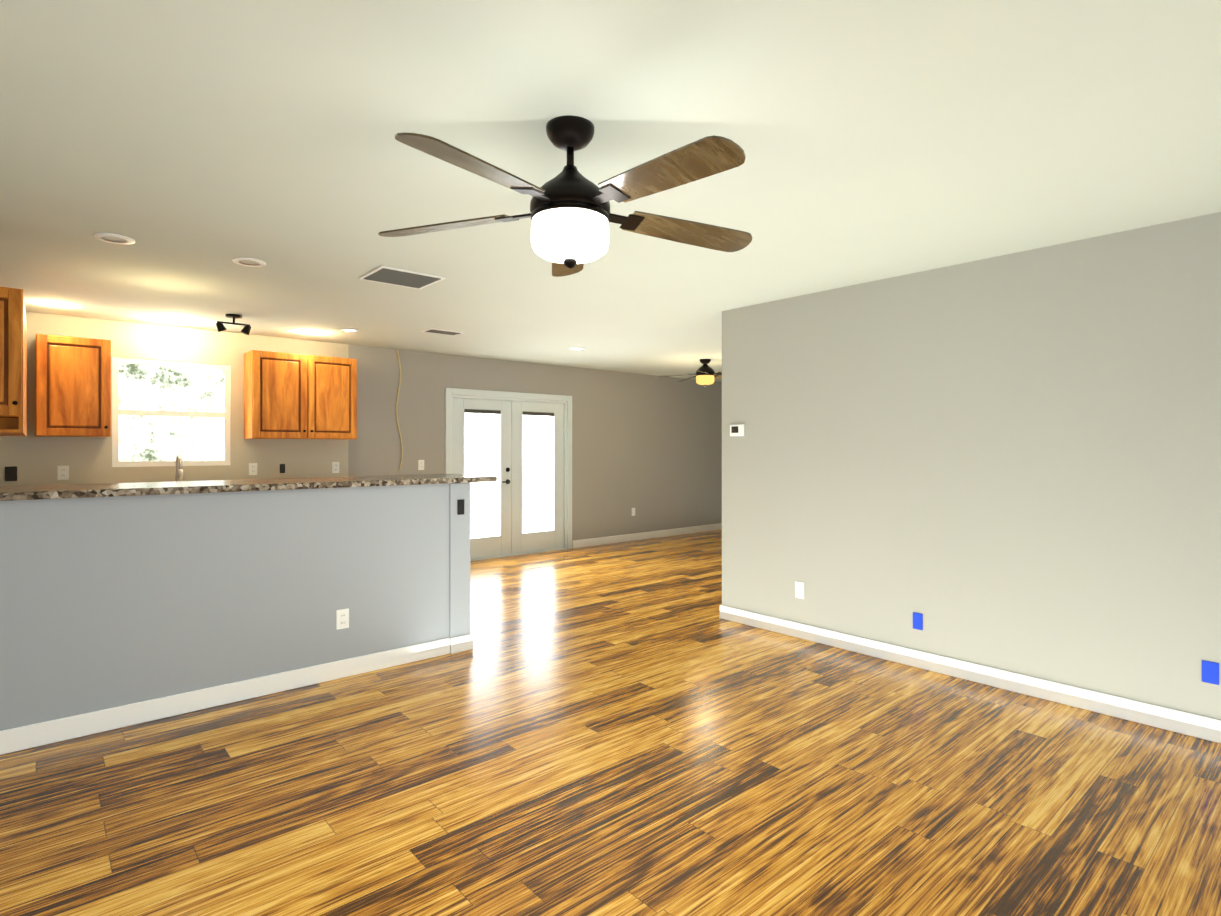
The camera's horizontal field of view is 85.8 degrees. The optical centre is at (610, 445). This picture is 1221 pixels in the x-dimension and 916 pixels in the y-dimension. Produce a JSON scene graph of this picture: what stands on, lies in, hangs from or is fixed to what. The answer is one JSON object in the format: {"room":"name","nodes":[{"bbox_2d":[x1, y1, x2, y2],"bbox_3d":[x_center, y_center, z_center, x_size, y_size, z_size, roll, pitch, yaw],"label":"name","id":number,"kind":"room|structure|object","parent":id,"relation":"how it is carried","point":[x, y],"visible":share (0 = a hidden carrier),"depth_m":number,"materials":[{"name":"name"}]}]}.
{"room":"empty living room","nodes":[
{"label":"empty living room","id":0,"kind":"room"},
{"bbox_2d":[0,312,721,547],"bbox_3d":[-1.335,0.157,8.209,10.340,2.440,0.120,0,0,-41],"label":"wall","id":1,"kind":"structure","parent":0,"point":[648,448],"depth_m":7.46,"materials":[{"name":"paint"}]},
{"bbox_2d":[5,466,16,480],"bbox_3d":[-4.720,0.219,5.174,0.072,0.115,0.006,0,0,-41],"label":"light switch","id":2,"kind":"object","parent":1,"relation":"attached to","point":[10,473],"visible":1,"depth_m":5.17,"materials":[{"name":"black plastic"}]},
{"bbox_2d":[57,466,68,479],"bbox_3d":[-4.481,0.220,5.380,0.072,0.115,0.008,0,0,-41],"label":"outlet","id":3,"kind":"object","parent":1,"relation":"attached to","point":[62,472],"visible":1,"depth_m":5.38,"materials":[{"name":"white plastic"}]},
{"bbox_2d":[36,334,110,436],"bbox_3d":[-4.316,-0.468,5.284,0.460,0.785,0.370,0,0,-41],"label":"upper cabinet","id":4,"kind":"object","parent":1,"relation":"attached to","point":[73,386],"visible":1,"depth_m":5.17,"materials":[{"name":"brown wood"}]},
{"bbox_2d":[112,357,230,466],"bbox_3d":[-3.934,-0.289,5.918,0.890,0.940,0.079,0,0,-41],"label":"kitchen window","id":5,"kind":"structure","parent":1,"relation":"in","point":[164,413],"depth_m":5.90,"materials":[{"name":"white glass"}]},
{"bbox_2d":[249,463,256,474],"bbox_3d":[-3.426,0.222,6.300,0.072,0.115,0.008,0,0,-41],"label":"outlet","id":6,"kind":"object","parent":1,"relation":"attached to","point":[252,468],"visible":1,"depth_m":6.30,"materials":[{"name":"white plastic"}]},
{"bbox_2d":[280,464,284,472],"bbox_3d":[-3.231,0.223,6.472,0.050,0.090,0.006,0,0,-41],"label":"electrical outlet","id":7,"kind":"object","parent":1,"relation":"attached to","point":[282,468],"visible":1,"depth_m":6.47,"materials":[{"name":"black plastic"}]},
{"bbox_2d":[244,350,356,439],"bbox_3d":[-3.009,-0.472,6.424,0.950,0.810,0.370,0,0,-41],"label":"upper cabinet","id":8,"kind":"object","parent":1,"relation":"attached to","point":[293,396],"visible":1,"depth_m":6.26,"materials":[{"name":"brown wood"}]},
{"bbox_2d":[332,462,338,472],"bbox_3d":[-2.846,0.224,6.806,0.072,0.115,0.008,0,0,-41],"label":"outlet","id":9,"kind":"object","parent":1,"relation":"attached to","point":[335,467],"visible":1,"depth_m":6.80,"materials":[{"name":"white plastic"}]},
{"bbox_2d":[418,460,423,469],"bbox_3d":[-2.137,0.215,7.424,0.072,0.115,0.008,0,0,-41],"label":"outlet","id":10,"kind":"object","parent":1,"relation":"attached to","point":[420,464],"visible":1,"depth_m":7.42,"materials":[{"name":"white plastic"}]},
{"bbox_2d":[445,388,571,560],"bbox_3d":[-1.254,0.352,8.267,1.850,2.050,0.136,0,0,-41],"label":"french door","id":11,"kind":"structure","parent":1,"relation":"in","point":[520,448],"depth_m":8.27,"materials":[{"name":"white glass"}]},
{"bbox_2d":[573,523,721,547],"bbox_3d":[-0.116,1.327,9.181,6.980,0.105,0.014,0,0,-41],"label":"baseboard","id":12,"kind":"structure","parent":1,"relation":"attached to","point":[632,537],"depth_m":9.70,"materials":[{"name":"white wood"}]},
{"bbox_2d":[0,530,1220,915],"bbox_3d":[1.286,1.414,2.916,13.340,0.100,11.540,0,0,-41],"label":"floor","id":13,"kind":"structure","parent":0,"point":[634,728],"depth_m":2.61,"materials":[{"name":"brown wood"}]},
{"bbox_2d":[0,483,469,730],"bbox_3d":[-2.069,0.805,3.540,2.860,1.120,0.152,0,0,-41],"label":"wall","id":14,"kind":"structure","parent":13,"relation":"on","point":[109,602],"depth_m":3.43,"materials":[{"name":"paint"}]},
{"bbox_2d":[0,633,472,754],"bbox_3d":[-2.059,1.313,3.538,2.874,0.105,0.166,0,0,-41],"label":"baseboard","id":15,"kind":"structure","parent":14,"relation":"attached to","point":[49,732],"depth_m":3.42,"materials":[{"name":"white wood"}]},
{"bbox_2d":[0,474,496,500],"bbox_3d":[-2.143,0.226,3.773,3.048,0.036,0.665,0,0,-41],"label":"countertop","id":16,"kind":"structure","parent":14,"relation":"on","point":[32,492],"depth_m":3.53,"materials":[{"name":"stone"}]},
{"bbox_2d":[336,608,348,629],"bbox_3d":[-1.579,1.021,3.875,0.072,0.115,0.008,0,0,-41],"label":"outlet","id":17,"kind":"object","parent":14,"relation":"attached to","point":[342,618],"visible":1,"depth_m":3.87,"materials":[{"name":"white plastic"}]},
{"bbox_2d":[457,499,463,514],"bbox_3d":[-0.995,0.407,4.371,0.050,0.100,0.006,0,0,-41],"label":"light switch","id":18,"kind":"object","parent":14,"relation":"attached to","point":[460,507],"visible":1,"depth_m":4.37,"materials":[{"name":"black plastic"}]},
{"bbox_3d":[-3.729,0.937,5.628,3.098,0.868,0.618,0,0,-41],"label":"base cabinet","id":19,"kind":"object","parent":13,"relation":"on","visible":0},
{"bbox_3d":[-3.715,0.482,5.628,3.118,0.038,0.638,0,0,-41],"label":"countertop","id":20,"kind":"structure","parent":19,"relation":"on","visible":0},
{"bbox_2d":[176,453,182,480],"bbox_3d":[-3.733,0.261,5.748,0.135,0.399,0.222,0,0,-41],"label":"kitchen faucet","id":21,"kind":"object","parent":20,"relation":"on","point":[179,470],"visible":0.62,"depth_m":5.66,"materials":[{"name":"silver metal"}]},
{"bbox_2d":[0,0,1220,381],"bbox_3d":[1.286,-1.126,2.922,13.340,0.100,11.540,0,0,-41],"label":"ceiling","id":22,"kind":"structure","parent":0,"point":[192,148],"depth_m":2.38,"materials":[{"name":"paint"}]},
{"bbox_2d":[93,233,134,244],"bbox_3d":[-2.565,-1.071,3.398,0.176,0.008,0.176,0,0,-41],"label":"recessed light","id":23,"kind":"object","parent":22,"relation":"in","point":[111,237],"visible":1,"depth_m":3.40,"materials":[{"name":"grey plastic"}]},
{"bbox_2d":[216,314,250,334],"bbox_3d":[-3.082,-0.994,5.376,0.260,0.153,0.120,0,0,-41],"label":"track spotlight","id":24,"kind":"object","parent":22,"relation":"attached to","point":[220,326],"visible":1,"depth_m":5.36,"materials":[{"name":"black metal"}]},
{"bbox_2d":[232,257,265,266],"bbox_3d":[-2.103,-1.070,3.828,0.176,0.008,0.176,0,0,-41],"label":"recessed light","id":25,"kind":"object","parent":22,"relation":"in","point":[252,262],"visible":0.96,"depth_m":3.82,"materials":[{"name":"grey plastic"}]},
{"bbox_2d":[340,328,359,332],"bbox_3d":[-2.404,-1.064,6.059,0.176,0.008,0.176,0,0,-41],"label":"recessed light","id":26,"kind":"object","parent":22,"relation":"in","point":[349,329],"visible":1,"depth_m":6.04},
{"bbox_2d":[396,349,402,470],"bbox_3d":[-2.329,-0.390,7.248,0.081,1.344,0.016,0,0,-41],"label":"hanging cord","id":27,"kind":"object","parent":22,"relation":"hanging from","point":[396,411],"visible":1,"depth_m":7.24,"materials":[{"name":"beige plastic"}]},
{"bbox_2d":[358,266,445,288],"bbox_3d":[-1.328,-1.066,4.186,0.420,0.013,0.380,0,0,-41],"label":"ceiling vent","id":28,"kind":"object","parent":22,"relation":"in","point":[398,277],"visible":1,"depth_m":4.16,"materials":[{"name":"white metal"}]},
{"bbox_2d":[421,328,463,335],"bbox_3d":[-1.563,-1.061,6.130,0.340,0.013,0.200,0,0,-41],"label":"ceiling vent","id":29,"kind":"object","parent":22,"relation":"in","point":[441,331],"visible":1,"depth_m":6.10,"materials":[{"name":"white metal"}]},
{"bbox_2d":[378,115,751,276],"bbox_3d":[-0.100,-0.839,2.180,1.368,0.478,1.313,0,0,-41],"label":"fan","id":30,"kind":"object","parent":22,"relation":"hanging from","point":[571,215],"visible":1,"depth_m":2.11,"materials":[{"name":"brown wood"}]},
{"bbox_2d":[570,347,585,349],"bbox_3d":[-0.357,-1.062,7.181,0.176,0.008,0.176,0,0,-41],"label":"recessed light","id":31,"kind":"object","parent":22,"relation":"in","point":[575,348],"visible":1,"depth_m":7.14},
{"bbox_2d":[659,359,721,386],"bbox_3d":[1.196,-0.894,8.115,1.071,0.338,1.111,0,0,-41],"label":"fan","id":32,"kind":"object","parent":22,"relation":"hanging from","point":[705,376],"visible":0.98,"depth_m":8.01,"materials":[{"name":"black metal"}]},
{"bbox_2d":[722,212,1220,719],"bbox_3d":[3.482,0.142,2.333,0.120,2.440,7.770,0,0,-41],"label":"wall","id":33,"kind":"structure","parent":0,"point":[1010,462],"depth_m":3.68,"materials":[{"name":"paint"}]},
{"bbox_2d":[730,424,743,435],"bbox_3d":[0.980,-0.121,5.094,0.023,0.090,0.130,0,0,-41],"label":"thermostat","id":34,"kind":"object","parent":33,"relation":"attached to","point":[737,430],"visible":1,"depth_m":5.08,"materials":[{"name":"white plastic"}]},
{"bbox_2d":[795,581,803,598],"bbox_3d":[1.347,1.028,4.681,0.008,0.115,0.072,0,0,-41],"label":"electrical outlet","id":35,"kind":"object","parent":33,"relation":"attached to","point":[799,589],"visible":1,"depth_m":4.68,"materials":[{"name":"white plastic"}]},
{"bbox_2d":[913,612,922,629],"bbox_3d":[1.895,1.081,4.054,0.006,0.100,0.060,0,0,-41],"label":"electrical outlet","id":36,"kind":"object","parent":33,"relation":"attached to","point":[918,621],"visible":1,"depth_m":4.05,"materials":[{"name":"blue plastic"}]},
{"bbox_2d":[720,605,1220,743],"bbox_3d":[3.389,1.310,2.338,0.018,0.105,7.664,0,0,-41],"label":"baseboard","id":37,"kind":"structure","parent":33,"relation":"attached to","point":[1189,724],"depth_m":3.68,"materials":[{"name":"white wood"}]},
{"bbox_2d":[1202,660,1218,684],"bbox_3d":[2.777,1.049,3.043,0.006,0.100,0.060,0,0,-41],"label":"electrical outlet","id":38,"kind":"object","parent":33,"relation":"attached to","point":[1210,672],"visible":1,"depth_m":3.04,"materials":[{"name":"blue plastic"}]},
{"bbox_3d":[-4.188,0.146,3.705,0.120,2.440,2.920,0,0,-41],"label":"wall","id":39,"kind":"structure","parent":0,"visible":0},
{"bbox_2d":[0,287,26,436],"bbox_3d":[-4.077,-0.478,4.128,0.598,0.810,1.732,0,0,-41],"label":"upper cabinet","id":40,"kind":"object","parent":39,"relation":"attached to","point":[13,373],"visible":1,"depth_m":3.67,"materials":[{"name":"brown wood"}]}
]}

